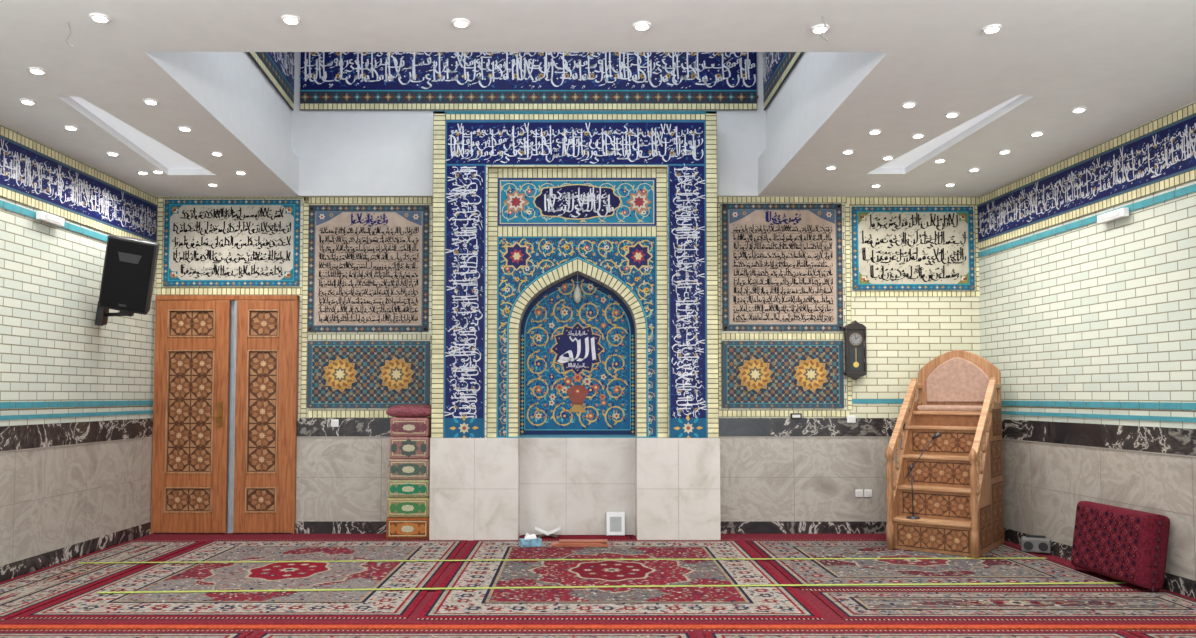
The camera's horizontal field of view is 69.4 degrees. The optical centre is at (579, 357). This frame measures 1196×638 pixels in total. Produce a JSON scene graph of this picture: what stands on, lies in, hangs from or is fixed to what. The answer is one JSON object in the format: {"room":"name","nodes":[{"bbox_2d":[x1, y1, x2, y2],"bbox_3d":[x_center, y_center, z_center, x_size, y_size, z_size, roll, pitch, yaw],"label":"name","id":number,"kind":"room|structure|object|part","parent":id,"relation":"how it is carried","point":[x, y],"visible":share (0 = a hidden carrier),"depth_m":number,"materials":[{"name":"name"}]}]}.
{"room":"mosque","nodes":[
{"label":"mosque","id":0,"kind":"room"},
{"bbox_2d":[0,124,156,425],"bbox_3d":[-4.623,-0.348,3.098,0.200,3.866,12.559,0,-3,0],"label":"wall","id":1,"kind":"structure","parent":0,"point":[52,348],"depth_m":7.52,"materials":[{"name":"brick"}]},
{"bbox_2d":[36,211,63,226],"bbox_3d":[-4.476,-1.169,7.304,0.054,0.070,0.320,0,-3,0],"label":"emergency light","id":2,"kind":"object","parent":1,"relation":"attached to","point":[40,215],"visible":1,"depth_m":7.26,"materials":[{"name":"white plastic"}]},
{"bbox_2d":[0,522,150,581],"bbox_3d":[-4.503,1.520,3.001,0.040,0.125,12.129,0,-3,0],"label":"baseboard","id":3,"kind":"structure","parent":1,"relation":"attached to","point":[31,564],"depth_m":7.60,"materials":[{"name":"black stone"}]},
{"bbox_2d":[0,437,152,565],"bbox_3d":[-4.508,1.017,3.023,0.030,0.881,12.129,0,-3,0],"label":"wall panel","id":4,"kind":"object","parent":1,"relation":"attached to","point":[41,526],"visible":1,"depth_m":7.62,"materials":[{"name":"beige stone"}]},
{"bbox_2d":[0,424,151,562],"bbox_3d":[-4.488,0.918,3.065,0.006,1.082,12.204,0,-3,0],"label":"joint","id":5,"kind":"object","parent":4,"relation":"attached to","point":[40,424],"visible":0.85,"depth_m":7.53,"materials":[{"name":"tile"}]},
{"bbox_2d":[0,418,152,450],"bbox_3d":[-4.505,0.477,3.046,0.035,0.200,12.129,0,-3,0],"label":"trim","id":6,"kind":"structure","parent":1,"relation":"attached to","point":[15,437],"depth_m":7.62,"materials":[{"name":"black stone"}]},
{"bbox_2d":[0,125,157,419],"bbox_3d":[-4.514,-0.815,3.126,0.018,2.292,12.136,0,-3,0],"label":"frieze","id":7,"kind":"object","parent":1,"relation":"attached to","point":[33,174],"visible":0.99,"depth_m":7.65,"materials":[{"name":"tile"}]},
{"bbox_2d":[95,235,159,325],"bbox_3d":[-4.184,-0.674,7.994,0.467,0.850,0.359,10,5,-13],"label":"wall speaker","id":8,"kind":"object","parent":1,"relation":"attached to","point":[129,269],"visible":1,"depth_m":7.83,"materials":[{"name":"black plastic"}]},
{"bbox_2d":[99,238,153,312],"bbox_3d":[-4.104,-0.741,7.829,0.380,0.620,0.015,10,5,-13],"label":"grille","id":9,"kind":"object","parent":8,"relation":"attached to","point":[128,269],"depth_m":7.82,"materials":[{"name":"black plastic"}]},
{"bbox_2d":[146,52,887,196],"bbox_3d":[-0.547,-2.843,7.284,5.098,2.084,4.011,0,-3,0],"label":"wall","id":10,"kind":"structure","parent":0,"point":[316,153],"depth_m":9.18,"materials":[{"name":"paint"}]},
{"bbox_2d":[247,52,294,109],"bbox_3d":[-2.925,-3.256,7.369,0.028,1.052,3.986,0,-3,-5],"label":"frieze","id":11,"kind":"object","parent":10,"relation":"attached to","point":[278,68],"visible":0.27,"depth_m":8.72,"materials":[{"name":"tile"}]},
{"bbox_2d":[299,52,757,109],"bbox_3d":[-0.547,-3.173,9.274,4.932,1.052,0.025,0,-3,0],"label":"frieze","id":12,"kind":"object","parent":10,"relation":"attached to","point":[328,80],"visible":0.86,"depth_m":9.25,"materials":[{"name":"tile"}]},
{"bbox_2d":[763,52,803,109],"bbox_3d":[1.981,-3.257,7.344,0.029,1.052,3.944,0,-3,0],"label":"frieze","id":13,"kind":"object","parent":10,"relation":"attached to","point":[777,66],"visible":0.27,"depth_m":8.71,"materials":[{"name":"tile"}]},
{"bbox_2d":[152,197,980,417],"bbox_3d":[-0.136,-0.970,9.310,9.173,5.650,0.200,0,-3,0],"label":"wall","id":14,"kind":"structure","parent":0,"point":[904,334],"depth_m":9.18,"materials":[{"name":"beige brick"}]},
{"bbox_2d":[153,300,230,532],"bbox_3d":[-4.077,0.616,9.055,0.767,2.436,0.109,0,-3,2],"label":"leaf","id":15,"kind":"object","parent":14,"relation":"attached to","point":[194,336],"visible":1,"depth_m":9.07,"materials":[{"name":"brown wood"}]},
{"bbox_3d":[-3.804,0.594,9.022,0.120,0.260,0.059,0,-3,2],"label":"handle","id":16,"kind":"part","parent":15,"relation":"part of","materials":[{"name":"gold metal"}]},
{"bbox_2d":[151,295,299,533],"bbox_3d":[-3.734,0.596,9.104,1.502,2.503,0.075,0,-3,0],"label":"frame","id":17,"kind":"object","parent":14,"relation":"attached to","point":[296,298],"visible":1,"depth_m":9.10,"materials":[{"name":"brown wood"}]},
{"bbox_2d":[227,301,234,532],"bbox_3d":[-3.734,0.623,9.131,1.442,2.453,0.012,0,-3,0],"label":"backing","id":18,"kind":"object","parent":14,"relation":"attached to","point":[232,302],"visible":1,"depth_m":9.12,"materials":[{"name":"grey metal"}]},
{"bbox_2d":[163,200,300,285],"bbox_3d":[-3.709,-1.221,9.206,1.441,0.924,0.027,0,-3,0],"label":"tile panel","id":19,"kind":"object","parent":14,"relation":"attached to","point":[207,242],"visible":1,"depth_m":9.20,"materials":[{"name":"white tile"}]},
{"bbox_2d":[231,300,294,532],"bbox_3d":[-3.322,0.617,9.083,0.628,2.436,0.056,0,-3,-2],"label":"leaf","id":20,"kind":"object","parent":14,"relation":"attached to","point":[263,377],"visible":1,"depth_m":9.07,"materials":[{"name":"brown wood"}]},
{"bbox_2d":[331,419,338,426],"bbox_3d":[-2.580,0.693,9.094,0.080,0.080,0.016,0,-3,0],"label":"wall socket","id":21,"kind":"object","parent":14,"relation":"attached to","point":[334,422],"visible":1,"depth_m":9.09,"materials":[{"name":"white plastic"}]},
{"bbox_2d":[307,206,428,331],"bbox_3d":[-2.249,-0.944,9.194,1.279,1.350,0.027,0,-3,0],"label":"tile panel","id":22,"kind":"object","parent":14,"relation":"attached to","point":[368,266],"visible":1,"depth_m":9.18,"materials":[{"name":"beige tile"}]},
{"bbox_2d":[307,341,429,407],"bbox_3d":[-2.237,0.181,9.142,1.293,0.710,0.032,0,-3,0],"label":"tile panel","id":23,"kind":"object","parent":14,"relation":"attached to","point":[340,374],"visible":1,"depth_m":9.13,"materials":[{"name":"tile"}]},
{"bbox_2d":[156,197,979,417],"bbox_3d":[-0.092,-0.571,9.187,8.866,2.429,0.001,0,-3,0],"label":"trim","id":24,"kind":"structure","parent":14,"relation":"attached to","point":[306,201],"depth_m":9.19,"materials":[{"name":"tile"}]},
{"bbox_2d":[295,521,886,533],"bbox_3d":[0.615,1.785,9.070,7.211,0.125,0.040,0,-3,0],"label":"baseboard","id":25,"kind":"structure","parent":14,"relation":"attached to","point":[301,527],"depth_m":9.05,"materials":[{"name":"black stone"}]},
{"bbox_2d":[296,437,900,520],"bbox_3d":[0.615,1.282,9.097,7.211,0.881,0.030,0,-2,0],"label":"panel","id":26,"kind":"object","parent":14,"relation":"attached to","point":[317,499],"depth_m":9.08,"materials":[{"name":"grey stone"}]},
{"bbox_2d":[296,436,890,520],"bbox_3d":[0.615,1.181,9.082,7.211,1.082,0.006,0,-3,0],"label":"joint","id":27,"kind":"object","parent":26,"relation":"attached to","point":[297,436],"visible":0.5,"depth_m":9.09,"materials":[{"name":"tile"}]},
{"bbox_2d":[855,490,862,496],"bbox_3d":[2.930,1.429,9.067,0.080,0.080,0.016,0,-2,0],"label":"wall socket","id":28,"kind":"object","parent":26,"relation":"attached to","point":[858,493],"depth_m":9.06,"materials":[{"name":"white plastic"}]},
{"bbox_2d":[864,490,871,496],"bbox_3d":[3.024,1.429,9.067,0.080,0.080,0.016,0,-2,0],"label":"wall socket","id":29,"kind":"object","parent":26,"relation":"attached to","point":[867,493],"depth_m":9.06,"materials":[{"name":"white plastic"}]},
{"bbox_2d":[297,418,904,435],"bbox_3d":[0.615,0.742,9.118,7.211,0.200,0.035,0,-3,0],"label":"trim","id":30,"kind":"structure","parent":14,"relation":"attached to","point":[305,426],"depth_m":9.10,"materials":[{"name":"black stone"}]},
{"bbox_2d":[722,204,842,330],"bbox_3d":[2.153,-0.960,9.194,1.279,1.361,0.027,0,-3,0],"label":"tile panel","id":31,"kind":"object","parent":14,"relation":"attached to","point":[782,264],"visible":1,"depth_m":9.18,"materials":[{"name":"beige tile"}]},
{"bbox_2d":[722,341,843,407],"bbox_3d":[2.147,0.181,9.142,1.283,0.710,0.032,0,-3,0],"label":"tile panel","id":32,"kind":"object","parent":14,"relation":"attached to","point":[755,374],"visible":1,"depth_m":9.13,"materials":[{"name":"tile"}]},
{"bbox_2d":[790,413,801,418],"bbox_3d":[2.275,0.619,9.094,0.120,0.060,0.024,0,-3,0],"label":"light switch","id":33,"kind":"object","parent":14,"relation":"attached to","point":[792,415],"visible":1,"depth_m":9.08,"materials":[{"name":"white plastic"}]},
{"bbox_2d":[847,415,855,422],"bbox_3d":[2.856,0.651,9.095,0.090,0.080,0.019,0,-3,0],"label":"light switch","id":34,"kind":"object","parent":14,"relation":"attached to","point":[850,418],"visible":1,"depth_m":9.09,"materials":[{"name":"white plastic"}]},
{"bbox_2d":[843,320,866,379],"bbox_3d":[2.898,-0.075,9.114,0.231,0.625,0.105,0,-3,0],"label":"wall clock","id":35,"kind":"object","parent":14,"relation":"attached to","point":[855,332],"visible":1,"depth_m":9.07,"materials":[{"name":"brown wood"}]},
{"bbox_2d":[851,207,974,289],"bbox_3d":[3.547,-1.162,9.203,1.291,0.891,0.027,0,-3,0],"label":"tile panel","id":36,"kind":"object","parent":14,"relation":"attached to","point":[894,248],"visible":1,"depth_m":9.19,"materials":[{"name":"beige tile"}]},
{"bbox_2d":[0,0,1195,196],"bbox_3d":[0.229,-2.009,3.170,9.502,0.060,12.159,0,-3,0],"label":"ceiling","id":37,"kind":"structure","parent":0,"point":[1131,63],"depth_m":5.42,"materials":[{"name":"paint"}]},
{"bbox_2d":[19,98,36,104],"bbox_3d":[-3.977,-1.838,6.224,0.106,0.016,0.106,0,-2,0],"label":"recessed light","id":38,"kind":"object","parent":37,"relation":"in","point":[25,101],"depth_m":6.21,"materials":[{"name":"white plastic"}]},
{"bbox_2d":[27,67,45,74],"bbox_3d":[-3.539,-1.864,5.630,0.106,0.016,0.106,0,-2,0],"label":"recessed light","id":39,"kind":"object","parent":37,"relation":"in","point":[35,70],"depth_m":5.61,"materials":[{"name":"white plastic"}]},
{"bbox_2d":[65,22,72,46],"bbox_3d":[-2.898,-1.833,4.903,0.044,0.143,0.006,0,-3,0],"label":"hanging wire","id":40,"kind":"object","parent":37,"relation":"hanging from","point":[68,22],"visible":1,"depth_m":4.90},
{"bbox_2d":[63,125,78,129],"bbox_3d":[-4.023,-1.812,6.828,0.106,0.016,0.106,0,-2,0],"label":"recessed light","id":41,"kind":"object","parent":37,"relation":"in","point":[70,127],"depth_m":6.80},
{"bbox_2d":[89,13,110,22],"bbox_3d":[-2.690,-1.899,4.841,0.106,0.016,0.106,0,-2,0],"label":"recessed light","id":42,"kind":"object","parent":37,"relation":"in","point":[98,17],"depth_m":4.82,"materials":[{"name":"white plastic"}]},
{"bbox_2d":[106,151,119,155],"bbox_3d":[-4.087,-1.780,7.562,0.106,0.016,0.106,0,-2,0],"label":"recessed light","id":43,"kind":"object","parent":37,"relation":"in","point":[111,153],"depth_m":7.54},
{"bbox_2d":[137,171,148,174],"bbox_3d":[-4.151,-1.752,8.206,0.106,0.016,0.106,0,-2,0],"label":"recessed light","id":44,"kind":"object","parent":37,"relation":"in","point":[140,172],"depth_m":8.18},
{"bbox_2d":[143,98,158,104],"bbox_3d":[-3.091,-1.838,6.224,0.106,0.016,0.106,0,-2,0],"label":"recessed light","id":45,"kind":"object","parent":37,"relation":"in","point":[148,101],"depth_m":6.20,"materials":[{"name":"white plastic"}]},
{"bbox_2d":[152,170,163,173],"bbox_3d":[-3.990,-1.753,8.169,0.106,0.016,0.106,0,-2,0],"label":"recessed light","id":46,"kind":"object","parent":37,"relation":"in","point":[155,171],"depth_m":8.14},
{"bbox_2d":[178,126,191,130],"bbox_3d":[-3.134,-1.811,6.854,0.106,0.016,0.106,0,-2,0],"label":"recessed light","id":47,"kind":"object","parent":37,"relation":"in","point":[184,128],"depth_m":6.83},
{"bbox_2d":[207,183,218,185],"bbox_3d":[-3.684,-1.731,8.673,0.106,0.016,0.106,0,-2,0],"label":"recessed light","id":48,"kind":"object","parent":37,"relation":"in","point":[210,184],"depth_m":8.64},
{"bbox_2d":[210,151,223,155],"bbox_3d":[-3.177,-1.780,7.562,0.106,0.016,0.106,0,-2,0],"label":"recessed light","id":49,"kind":"object","parent":37,"relation":"in","point":[215,153],"depth_m":7.54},
{"bbox_2d":[235,171,246,174],"bbox_3d":[-3.220,-1.752,8.206,0.106,0.016,0.106,0,-2,0],"label":"recessed light","id":50,"kind":"object","parent":37,"relation":"in","point":[238,172],"depth_m":8.18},
{"bbox_2d":[281,15,300,24],"bbox_3d":[-1.628,-1.898,4.867,0.106,0.016,0.106,0,-2,0],"label":"recessed light","id":51,"kind":"object","parent":37,"relation":"in","point":[289,19],"depth_m":4.85,"materials":[{"name":"white plastic"}]},
{"bbox_2d":[452,18,469,27],"bbox_3d":[-0.676,-1.896,4.906,0.106,0.016,0.106,0,-2,0],"label":"recessed light","id":52,"kind":"object","parent":37,"relation":"in","point":[458,22],"depth_m":4.88,"materials":[{"name":"white plastic"}]},
{"bbox_2d":[71,95,1020,168],"bbox_3d":[-0.374,-1.863,7.212,7.186,0.001,2.220,0,-2,0],"label":"ceiling light","id":53,"kind":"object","parent":37,"relation":"attached to","point":[164,155],"depth_m":7.45,"materials":[{"name":"white plastic"}]},
{"bbox_2d":[633,21,650,30],"bbox_3d":[0.355,-1.894,4.946,0.106,0.016,0.106,0,-2,0],"label":"recessed light","id":54,"kind":"object","parent":37,"relation":"in","point":[640,25],"depth_m":4.92,"materials":[{"name":"white plastic"}]},
{"bbox_2d":[811,24,829,32],"bbox_3d":[1.385,-1.892,4.986,0.106,0.016,0.106,0,-2,0],"label":"recessed light","id":55,"kind":"object","parent":37,"relation":"in","point":[818,28],"depth_m":4.97,"materials":[{"name":"white plastic"}]},
{"bbox_2d":[820,16,827,40],"bbox_3d":[1.362,-1.837,4.825,0.044,0.143,0.006,0,-3,0],"label":"hanging wire","id":56,"kind":"object","parent":37,"relation":"hanging from","point":[822,16],"visible":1,"depth_m":4.82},
{"bbox_2d":[825,165,836,169],"bbox_3d":[2.332,-1.760,8.026,0.106,0.016,0.106,0,-2,0],"label":"recessed light","id":57,"kind":"object","parent":37,"relation":"in","point":[827,167],"depth_m":8.00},
{"bbox_2d":[842,149,853,153],"bbox_3d":[2.326,-1.783,7.500,0.106,0.016,0.106,0,-2,0],"label":"recessed light","id":58,"kind":"object","parent":37,"relation":"in","point":[848,151],"depth_m":7.47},
{"bbox_2d":[868,129,881,133],"bbox_3d":[2.367,-1.807,6.932,0.106,0.016,0.106,0,-2,0],"label":"recessed light","id":59,"kind":"object","parent":37,"relation":"in","point":[874,131],"depth_m":6.91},
{"bbox_2d":[870,184,881,186],"bbox_3d":[2.985,-1.730,8.714,0.106,0.016,0.106,0,-2,0],"label":"recessed light","id":60,"kind":"object","parent":37,"relation":"in","point":[873,185],"depth_m":8.68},
{"bbox_2d":[882,155,893,159],"bbox_3d":[2.741,-1.774,7.689,0.106,0.016,0.106,0,-2,0],"label":"recessed light","id":61,"kind":"object","parent":37,"relation":"in","point":[888,157],"depth_m":7.66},
{"bbox_2d":[901,102,916,107],"bbox_3d":[2.395,-1.835,6.288,0.106,0.016,0.106,0,-2,0],"label":"recessed light","id":62,"kind":"object","parent":37,"relation":"in","point":[907,104],"depth_m":6.27,"materials":[{"name":"white plastic"}]},
{"bbox_2d":[911,133,924,137],"bbox_3d":[2.753,-1.803,7.038,0.106,0.016,0.106,0,-2,0],"label":"recessed light","id":63,"kind":"object","parent":37,"relation":"in","point":[918,135],"depth_m":7.01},
{"bbox_2d":[934,158,945,162],"bbox_3d":[3.245,-1.770,7.787,0.106,0.016,0.106,0,-2,0],"label":"recessed light","id":64,"kind":"object","parent":37,"relation":"in","point":[940,160],"depth_m":7.76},
{"bbox_2d":[944,183,955,185],"bbox_3d":[3.714,-1.731,8.673,0.106,0.016,0.106,0,-2,0],"label":"recessed light","id":65,"kind":"object","parent":37,"relation":"in","point":[947,184],"depth_m":8.64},
{"bbox_2d":[944,112,959,117],"bbox_3d":[2.804,-1.826,6.512,0.106,0.016,0.106,0,-2,0],"label":"recessed light","id":66,"kind":"object","parent":37,"relation":"in","point":[951,114],"depth_m":6.49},
{"bbox_2d":[968,168,979,171],"bbox_3d":[3.693,-1.756,8.097,0.106,0.016,0.106,0,-2,0],"label":"recessed light","id":67,"kind":"object","parent":37,"relation":"in","point":[971,169],"depth_m":8.07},
{"bbox_2d":[982,24,1001,32],"bbox_3d":[2.378,-1.892,4.986,0.106,0.016,0.106,0,-2,0],"label":"recessed light","id":68,"kind":"object","parent":37,"relation":"in","point":[993,28],"depth_m":4.97,"materials":[{"name":"white plastic"}]},
{"bbox_2d":[998,149,1011,153],"bbox_3d":[3.689,-1.783,7.500,0.106,0.016,0.106,0,-2,0],"label":"recessed light","id":69,"kind":"object","parent":37,"relation":"in","point":[1005,151],"depth_m":7.48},
{"bbox_2d":[1030,131,1043,135],"bbox_3d":[3.694,-1.805,6.984,0.106,0.016,0.106,0,-2,0],"label":"recessed light","id":70,"kind":"object","parent":37,"relation":"in","point":[1037,133],"depth_m":6.96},
{"bbox_2d":[1071,107,1086,112],"bbox_3d":[3.696,-1.831,6.398,0.106,0.016,0.106,0,-2,0],"label":"recessed light","id":71,"kind":"object","parent":37,"relation":"in","point":[1078,109],"depth_m":6.38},
{"bbox_2d":[0,533,1195,637],"bbox_3d":[0.364,1.687,3.109,10.973,0.200,12.759,0,-3,0],"label":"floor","id":72,"kind":"structure","parent":0,"point":[829,615],"depth_m":5.59,"materials":[{"name":"red carpet"}]},
{"bbox_2d":[0,541,205,619],"bbox_3d":[-4.081,1.751,7.060,0.763,0.015,3.040,0,-3,0],"label":"carpet","id":73,"kind":"object","parent":72,"relation":"on","point":[19,595],"visible":1,"depth_m":6.97,"materials":[{"name":"carpet"}]},
{"bbox_2d":[0,630,252,637],"bbox_3d":[-3.200,1.601,3.609,2.400,0.015,3.410,0,-3,0],"label":"carpet","id":74,"kind":"object","parent":72,"relation":"on","point":[3,634],"visible":1,"depth_m":5.20,"materials":[{"name":"carpet"}]},
{"bbox_2d":[15,540,466,618],"bbox_3d":[-2.390,1.753,7.100,2.540,0.015,3.040,0,-3,0],"label":"carpet","id":75,"kind":"object","parent":72,"relation":"on","point":[88,603],"visible":1,"depth_m":6.63,"materials":[{"name":"beige carpet"}]},
{"bbox_2d":[77,557,1047,563],"bbox_3d":[-0.090,1.761,7.489,8.381,0.001,0.276,0,-2,0],"label":"tape","id":76,"kind":"object","parent":75,"relation":"on","point":[1025,557],"visible":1,"depth_m":7.53,"materials":[{"name":"fabric"}]},
{"bbox_2d":[98,582,1124,592],"bbox_3d":[0.350,1.715,6.436,7.702,0.001,0.382,0,-2,0],"label":"tape","id":77,"kind":"object","parent":75,"relation":"on","point":[1051,582],"visible":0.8,"depth_m":6.47,"materials":[{"name":"fabric"}]},
{"bbox_2d":[386,417,430,538],"bbox_3d":[-1.730,1.228,8.876,0.437,1.216,0.376,0,-3,0],"label":"stack","id":78,"kind":"object","parent":72,"relation":"on","point":[408,502],"visible":0.96,"depth_m":8.69,"materials":[{"name":"fabric"}]},
{"bbox_2d":[386,404,430,416],"bbox_3d":[-1.730,0.547,8.885,0.460,0.141,0.301,0,-3,0],"label":"bolster cushion","id":79,"kind":"object","parent":78,"relation":"on","point":[398,410],"visible":0.92,"depth_m":8.74,"materials":[{"name":"fabric"}]},
{"bbox_2d":[252,630,697,637],"bbox_3d":[-0.625,1.601,3.609,2.650,0.015,3.410,0,-3,0],"label":"carpet","id":80,"kind":"object","parent":72,"relation":"on","point":[262,634],"visible":1,"depth_m":5.20,"materials":[{"name":"carpet"}]},
{"bbox_2d":[429,111,720,539],"bbox_3d":[-0.051,-0.336,8.951,2.910,4.352,0.460,0,-3,0],"label":"mihrab","id":81,"kind":"object","parent":72,"relation":"on","point":[575,369],"visible":1,"depth_m":8.81,"materials":[{"name":"blue tile"}]},
{"bbox_3d":[-0.051,-0.853,8.790,2.898,3.335,0.050,0,-2,0],"label":"frame","id":82,"kind":"part","parent":81,"relation":"part of","materials":[{"name":"blue tile"}]},
{"bbox_2d":[520,275,634,434],"bbox_3d":[-0.025,-0.034,9.021,1.201,1.679,0.011,0,-2,0],"label":"tile panel","id":83,"kind":"object","parent":81,"relation":"on","point":[577,360],"depth_m":9.02,"materials":[{"name":"blue tile"}]},
{"bbox_3d":[-0.025,-0.562,8.794,1.834,2.756,0.012,0,-2,0],"label":"tile panel","id":84,"kind":"part","parent":81,"relation":"part of","materials":[{"name":"blue tile"}]},
{"bbox_2d":[573,272,581,302],"bbox_3d":[-0.025,-0.719,8.920,0.090,0.319,0.086,0,-2,0],"label":"lamp","id":85,"kind":"object","parent":81,"relation":"attached to","point":[577,295],"depth_m":8.89,"materials":[{"name":"white glass"}]},
{"bbox_2d":[520,535,635,539],"bbox_3d":[-0.025,1.830,8.771,1.161,0.007,0.295,0,-3,0],"label":"mat","id":86,"kind":"object","parent":72,"relation":"on","point":[608,537],"visible":0.76,"depth_m":8.75,"materials":[{"name":"fabric"}]},
{"bbox_2d":[535,526,560,536],"bbox_3d":[-0.326,1.775,8.781,0.260,0.092,0.140,0,-3,0],"label":"book stand","id":87,"kind":"object","parent":86,"relation":"on","point":[544,532],"visible":0.98,"depth_m":8.74,"materials":[{"name":"white plastic"}]},
{"bbox_2d":[606,512,624,535],"bbox_3d":[0.363,1.711,8.881,0.195,0.242,0.078,0,-3,0],"label":"picture frame","id":88,"kind":"object","parent":86,"relation":"on","point":[615,521],"visible":1,"depth_m":8.87,"materials":[{"name":"plastic"}]},
{"bbox_2d":[0,623,1195,628],"bbox_3d":[-0.031,1.680,5.402,8.863,0.010,0.120,0,-3,0],"label":"carpet runner","id":89,"kind":"object","parent":72,"relation":"on","point":[2,625],"visible":1,"depth_m":5.39,"materials":[{"name":"red carpet"}]},
{"bbox_2d":[416,540,823,618],"bbox_3d":[0.260,1.753,7.090,2.640,0.015,3.060,0,-3,0],"label":"carpet","id":90,"kind":"object","parent":72,"relation":"on","point":[709,602],"visible":1,"depth_m":6.54,"materials":[{"name":"carpet"}]},
{"bbox_2d":[519,532,541,547],"bbox_3d":[-0.471,1.729,8.206,0.200,0.130,0.110,1,-3,-17],"label":"tissue box","id":91,"kind":"object","parent":90,"relation":"on","point":[531,540],"visible":1,"depth_m":8.16,"materials":[{"name":"blue cardboard"}]},
{"bbox_2d":[551,539,608,546],"bbox_3d":[0.000,1.770,8.235,0.540,0.050,0.160,0,-3,0],"label":"rug","id":92,"kind":"object","parent":90,"relation":"on","point":[562,542],"visible":1,"depth_m":8.18,"materials":[{"name":"orange fabric"}]},
{"bbox_2d":[703,630,1134,637],"bbox_3d":[2.025,1.601,3.609,2.550,0.015,3.410,0,-3,0],"label":"carpet","id":93,"kind":"object","parent":72,"relation":"on","point":[708,634],"visible":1,"depth_m":5.20,"materials":[{"name":"carpet"}]},
{"bbox_2d":[745,540,1135,589],"bbox_3d":[2.890,1.771,7.510,2.500,0.015,2.220,0,-3,0],"label":"carpet","id":94,"kind":"object","parent":72,"relation":"on","point":[798,571],"visible":0.87,"depth_m":7.16,"materials":[{"name":"beige carpet"}]},
{"bbox_2d":[885,350,1003,558],"bbox_3d":[3.493,0.850,8.266,0.816,1.890,1.072,-2,-3,38],"label":"minbar","id":95,"kind":"object","parent":94,"relation":"on","point":[958,502],"visible":0.99,"depth_m":8.19,"materials":[{"name":"brown wood"}]},
{"bbox_2d":[904,432,940,518],"bbox_3d":[3.177,1.095,8.008,0.335,0.807,0.117,-2,-3,38],"label":"microphone stand","id":96,"kind":"object","parent":95,"relation":"on","point":[938,434],"visible":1,"depth_m":8.04,"materials":[{"name":"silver metal"}]},
{"bbox_2d":[917,405,981,411],"bbox_3d":[3.703,0.505,8.550,0.660,0.055,0.230,-2,-3,38],"label":"seat cushion","id":97,"kind":"object","parent":95,"relation":"on","point":[968,408],"depth_m":8.50,"materials":[{"name":"fabric"}]},
{"bbox_3d":[3.808,0.234,8.696,0.780,0.620,0.050,-2,-3,38],"label":"backrest frame","id":98,"kind":"part","parent":95,"relation":"part of","materials":[{"name":"brown wood"}]},
{"bbox_2d":[1021,535,1050,553],"bbox_3d":[4.178,1.708,7.918,0.240,0.150,0.126,-1,-3,29],"label":"radio","id":99,"kind":"object","parent":94,"relation":"on","point":[1029,543],"visible":1,"depth_m":7.88,"materials":[{"name":"black plastic"}]},
{"bbox_2d":[1071,501,1169,591],"bbox_3d":[4.189,1.448,6.735,0.289,0.560,0.915,0,-3,-3],"label":"cushion","id":100,"kind":"object","parent":94,"relation":"on","point":[1130,546],"visible":1,"depth_m":6.53,"materials":[{"name":"fabric"}]},
{"bbox_2d":[811,590,1195,619],"bbox_3d":[3.020,1.704,5.971,2.640,0.015,0.860,0,-3,0],"label":"carpet","id":101,"kind":"object","parent":72,"relation":"on","point":[849,605],"visible":1,"depth_m":5.93,"materials":[{"name":"beige carpet"}]},
{"bbox_2d":[1128,630,1195,637],"bbox_3d":[3.875,1.601,3.609,1.050,0.015,3.410,0,-3,0],"label":"carpet","id":102,"kind":"object","parent":72,"relation":"on","point":[1142,634],"visible":1,"depth_m":5.20,"materials":[{"name":"carpet"}]},
{"bbox_2d":[978,101,1195,579],"bbox_3d":[4.700,-0.348,3.103,0.231,3.866,12.181,0,-3,-3],"label":"wall","id":103,"kind":"structure","parent":0,"point":[1092,312],"depth_m":7.26,"materials":[{"name":"brick"}]},
{"bbox_2d":[977,103,1195,421],"bbox_3d":[4.603,-0.813,3.157,0.025,2.292,12.061,0,-3,-3],"label":"frieze","id":104,"kind":"object","parent":103,"relation":"attached to","point":[1157,155],"visible":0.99,"depth_m":7.27,"materials":[{"name":"tile"}]},
{"bbox_2d":[1002,419,1195,455],"bbox_3d":[4.598,0.477,3.046,0.036,0.200,12.151,0,-3,-3],"label":"trim","id":105,"kind":"structure","parent":103,"relation":"attached to","point":[1180,441],"depth_m":7.12,"materials":[{"name":"black stone"}]},
{"bbox_2d":[1002,422,1195,580],"bbox_3d":[4.583,0.916,2.999,0.006,1.082,12.204,0,-3,-3],"label":"joint","id":106,"kind":"object","parent":103,"relation":"attached to","point":[1048,422],"visible":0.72,"depth_m":7.06,"materials":[{"name":"tile"}]},
{"bbox_3d":[4.601,1.017,3.022,0.030,0.881,12.151,0,-3,-3],"label":"panel marble","id":107,"kind":"part","parent":103,"relation":"part of"},
{"bbox_2d":[1004,528,1195,598],"bbox_3d":[4.596,1.520,3.000,0.041,0.125,12.151,0,-3,-3],"label":"baseboard","id":108,"kind":"structure","parent":103,"relation":"attached to","point":[1174,583],"depth_m":6.46,"materials":[{"name":"black stone"}]},
{"bbox_2d":[1097,208,1128,223],"bbox_3d":[4.334,-1.151,7.033,0.054,0.070,0.320,0,-3,-3],"label":"emergency light","id":109,"kind":"object","parent":103,"relation":"attached to","point":[1120,213],"visible":1,"depth_m":7.00,"materials":[{"name":"white plastic"}]}
]}

